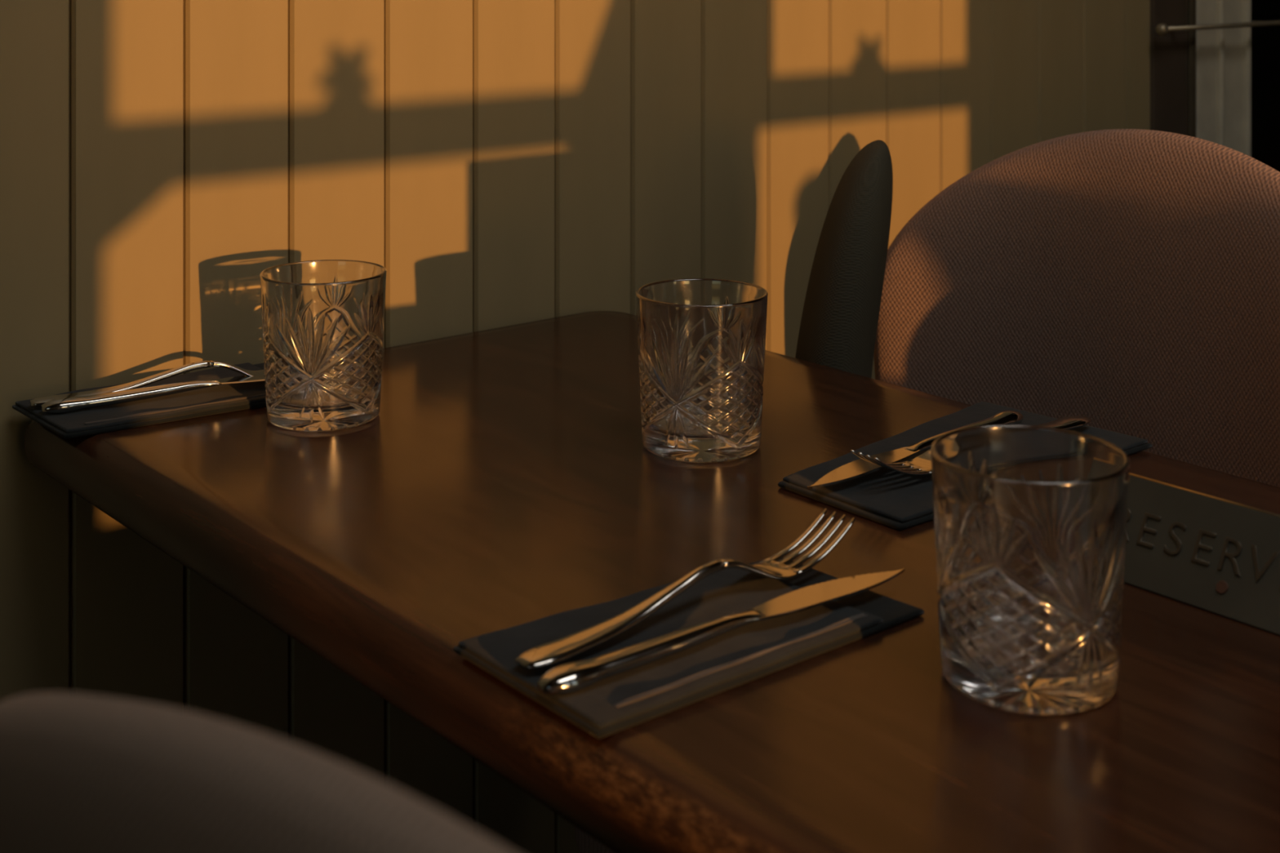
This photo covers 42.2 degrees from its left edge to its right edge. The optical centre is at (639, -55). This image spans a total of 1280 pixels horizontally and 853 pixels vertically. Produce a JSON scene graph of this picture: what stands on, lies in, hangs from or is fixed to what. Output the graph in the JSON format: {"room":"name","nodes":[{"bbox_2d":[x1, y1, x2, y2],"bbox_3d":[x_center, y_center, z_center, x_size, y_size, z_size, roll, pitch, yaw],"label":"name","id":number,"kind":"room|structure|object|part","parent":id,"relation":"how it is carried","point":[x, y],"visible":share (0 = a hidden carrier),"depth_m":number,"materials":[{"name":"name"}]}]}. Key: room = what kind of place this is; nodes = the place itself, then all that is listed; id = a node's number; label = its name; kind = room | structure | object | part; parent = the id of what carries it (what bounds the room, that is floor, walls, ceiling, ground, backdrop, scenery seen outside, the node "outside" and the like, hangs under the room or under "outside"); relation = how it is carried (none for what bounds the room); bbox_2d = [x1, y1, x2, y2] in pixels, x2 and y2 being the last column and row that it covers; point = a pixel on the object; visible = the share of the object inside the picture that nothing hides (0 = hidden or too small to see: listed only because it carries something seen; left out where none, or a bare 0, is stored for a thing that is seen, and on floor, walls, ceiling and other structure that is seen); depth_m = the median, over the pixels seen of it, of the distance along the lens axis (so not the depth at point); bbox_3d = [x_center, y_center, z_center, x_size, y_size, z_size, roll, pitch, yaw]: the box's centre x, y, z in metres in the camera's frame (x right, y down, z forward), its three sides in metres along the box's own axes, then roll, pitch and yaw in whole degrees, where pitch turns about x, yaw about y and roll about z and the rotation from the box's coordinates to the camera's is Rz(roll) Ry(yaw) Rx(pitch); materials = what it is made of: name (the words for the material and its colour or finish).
{"room":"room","nodes":[
{"label":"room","id":0,"kind":"room"},
{"bbox_2d":[0,0,1150,852],"bbox_3d":[-0.987,-0.234,0.753,4.090,2.600,0.120,0,0,-40],"label":"wall","id":1,"kind":"structure","parent":0,"point":[503,162],"depth_m":1.33,"materials":[{"name":"green paint"}]},
{"bbox_2d":[1150,0,1279,172],"bbox_3d":[0.970,-0.034,2.375,1.028,2.200,0.160,0,0,-40],"label":"door","id":2,"kind":"structure","parent":1,"relation":"in","point":[1215,64],"depth_m":2.12,"materials":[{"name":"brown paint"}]},
{"bbox_3d":[0.619,0.016,2.079,0.076,2.100,0.104,0,0,-40],"label":"frame","id":3,"kind":"part","parent":2,"relation":"part of","materials":[{"name":"brown paint"}]},
{"bbox_3d":[0.854,0.101,2.198,0.622,0.015,0.036,0,0,-40],"label":"rail","id":4,"kind":"part","parent":2,"relation":"part of","materials":[{"name":"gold metal"}]},
{"bbox_3d":[0.716,0.016,2.155,0.008,2.100,0.092,0,0,-40],"label":"moulding","id":5,"kind":"part","parent":2,"relation":"part of","materials":[{"name":"grey paint"}]},
{"bbox_3d":[0.765,0.016,2.196,0.008,2.100,0.092,0,0,-40],"label":"moulding","id":6,"kind":"part","parent":2,"relation":"part of","materials":[{"name":"grey paint"}]},
{"bbox_3d":[1.015,-0.034,2.404,0.620,1.800,0.006,0,0,-40],"label":"glass pane","id":7,"kind":"part","parent":2,"relation":"part of","materials":[{"name":"black glass"}]},
{"bbox_3d":[0.458,1.091,0.513,6.000,0.050,2.500,0,0,-40],"label":"floor","id":8,"kind":"structure","parent":0,"visible":0},
{"bbox_2d":[0,691,515,852],"bbox_3d":[0.097,0.607,0.466,0.514,0.918,0.500,0,0,40],"label":"dining chair","id":9,"kind":"object","parent":8,"relation":"on","point":[80,772],"visible":1,"depth_m":0.32,"materials":[{"name":"grey fabric"}]},
{"bbox_2d":[23,311,1279,852],"bbox_3d":[0.164,0.691,0.839,0.522,0.750,1.217,0,0,-40],"label":"dining table","id":10,"kind":"object","parent":8,"relation":"on","point":[503,477],"visible":0.77,"depth_m":0.81,"materials":[{"name":"brown wood"}]},
{"bbox_2d":[12,362,266,439],"bbox_3d":[-0.315,0.312,1.154,0.201,0.007,0.111,0,0,-40],"label":"napkin","id":11,"kind":"object","parent":10,"relation":"on","point":[223,398],"visible":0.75,"depth_m":1.12,"materials":[{"name":"fabric"}]},
{"bbox_2d":[29,360,264,406],"bbox_3d":[-0.317,0.298,1.159,0.206,0.019,0.025,0,0,-28],"label":"fork","id":12,"kind":"object","parent":11,"relation":"on","point":[38,402],"visible":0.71,"depth_m":1.15,"materials":[{"name":"silver metal"}]},
{"bbox_2d":[40,373,265,413],"bbox_3d":[-0.303,0.305,1.149,0.212,0.010,0.019,0,0,-30],"label":"knife","id":13,"kind":"object","parent":11,"relation":"on","point":[66,404],"visible":0.91,"depth_m":1.12,"materials":[{"name":"silver metal"}]},
{"bbox_3d":[-0.344,0.305,1.127,0.118,0.010,0.016,0,0,-30],"label":"handle","id":14,"kind":"part","parent":13,"relation":"part of","materials":[{"name":"silver metal"}]},
{"bbox_3d":[-0.253,0.304,1.178,0.098,0.002,0.019,0,0,-30],"label":"blade","id":15,"kind":"part","parent":13,"relation":"part of","materials":[{"name":"silver metal"}]},
{"bbox_2d":[259,259,386,431],"bbox_3d":[-0.212,0.267,1.115,0.084,0.098,0.084,0,0,-9],"label":"tumbler","id":16,"kind":"object","parent":10,"relation":"on","point":[323,320],"visible":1,"depth_m":1.08,"materials":[{"name":"clear glass"}]},
{"bbox_2d":[453,557,924,738],"bbox_3d":[0.025,0.312,0.762,0.194,0.007,0.108,0,0,-40],"label":"napkin","id":17,"kind":"object","parent":10,"relation":"on","point":[748,652],"visible":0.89,"depth_m":0.74,"materials":[{"name":"fabric"}]},
{"bbox_2d":[515,508,855,669],"bbox_3d":[0.026,0.298,0.777,0.206,0.019,0.025,0,0,-42],"label":"fork","id":18,"kind":"object","parent":17,"relation":"on","point":[555,651],"visible":1,"depth_m":0.77,"materials":[{"name":"silver metal"}]},
{"bbox_3d":[-0.006,0.300,0.748,0.119,0.017,0.017,0,0,-42],"label":"handle","id":19,"kind":"part","parent":18,"relation":"part of","materials":[{"name":"silver metal"}]},
{"bbox_2d":[537,568,904,695],"bbox_3d":[0.043,0.305,0.750,0.212,0.010,0.019,0,0,-37],"label":"knife","id":20,"kind":"object","parent":17,"relation":"on","point":[573,677],"visible":1,"depth_m":0.73,"materials":[{"name":"silver metal"}]},
{"bbox_3d":[0.007,0.305,0.720,0.118,0.010,0.016,0,0,-37],"label":"handle","id":21,"kind":"part","parent":20,"relation":"part of","materials":[{"name":"silver metal"}]},
{"bbox_3d":[0.089,0.304,0.784,0.098,0.002,0.019,0,0,-37],"label":"blade","id":22,"kind":"part","parent":20,"relation":"part of","materials":[{"name":"silver metal"}]},
{"bbox_2d":[635,278,768,462],"bbox_3d":[0.039,0.267,1.050,0.084,0.098,0.084,0,0,35],"label":"tumbler","id":23,"kind":"object","parent":10,"relation":"on","point":[702,341],"visible":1,"depth_m":1.02,"materials":[{"name":"clear glass"}]},
{"bbox_2d":[777,401,1152,530],"bbox_3d":[0.192,0.312,1.017,0.234,0.006,0.127,0,0,-40],"label":"napkin","id":24,"kind":"object","parent":10,"relation":"on","point":[898,500],"visible":0.46,"depth_m":0.96,"materials":[{"name":"fabric"}]},
{"bbox_2d":[806,409,1023,488],"bbox_3d":[0.169,0.305,1.009,0.212,0.010,0.019,0,0,-44],"label":"knife","id":25,"kind":"object","parent":24,"relation":"on","point":[860,467],"visible":0.66,"depth_m":0.99,"materials":[{"name":"silver metal"}]},
{"bbox_3d":[0.128,0.304,0.969,0.098,0.002,0.019,0,0,-44],"label":"blade","id":26,"kind":"part","parent":25,"relation":"part of","materials":[{"name":"silver metal"}]},
{"bbox_3d":[0.204,0.305,1.040,0.118,0.010,0.016,0,0,-44],"label":"handle","id":27,"kind":"part","parent":25,"relation":"part of","materials":[{"name":"silver metal"}]},
{"bbox_2d":[850,415,1091,475],"bbox_3d":[0.207,0.297,1.006,0.206,0.019,0.025,0,0,-39],"label":"fork","id":28,"kind":"object","parent":24,"relation":"on","point":[921,464],"visible":0.44,"depth_m":0.97,"materials":[{"name":"silver metal"}]},
{"bbox_3d":[0.240,0.298,1.033,0.119,0.017,0.017,0,0,-39],"label":"handle","id":29,"kind":"part","parent":28,"relation":"part of","materials":[{"name":"silver metal"}]},
{"bbox_2d":[930,424,1129,715],"bbox_3d":[0.168,0.267,0.717,0.084,0.098,0.084,0,0,1],"label":"tumbler","id":30,"kind":"object","parent":10,"relation":"on","point":[1030,521],"visible":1,"depth_m":0.69,"materials":[{"name":"clear glass"}]},
{"bbox_2d":[1123,472,1279,635],"bbox_3d":[0.293,0.293,0.800,0.052,0.046,0.166,0,0,-40],"label":"sign","id":31,"kind":"object","parent":10,"relation":"on","point":[1219,556],"visible":0.83,"depth_m":0.80,"materials":[{"name":"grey metal"}]},
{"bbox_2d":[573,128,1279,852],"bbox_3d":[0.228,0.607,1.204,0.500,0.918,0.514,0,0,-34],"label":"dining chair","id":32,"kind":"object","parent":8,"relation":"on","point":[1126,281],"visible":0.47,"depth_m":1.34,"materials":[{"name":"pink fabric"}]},
{"bbox_3d":[0.200,0.630,1.185,0.430,0.072,0.450,0,0,-34],"label":"seat","id":33,"kind":"part","parent":32,"relation":"part of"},
{"bbox_2d":[795,140,893,378],"bbox_3d":[0.159,0.378,1.379,0.101,0.430,0.164,0,0,8],"label":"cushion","id":34,"kind":"object","parent":32,"relation":"on","point":[839,321],"visible":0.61,"depth_m":1.31,"materials":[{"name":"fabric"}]},
{"bbox_3d":[0.393,0.407,1.316,0.100,0.518,0.514,0,0,-34],"label":"backrest","id":35,"kind":"part","parent":32,"relation":"part of","materials":[{"name":"pink fabric"}]}
]}

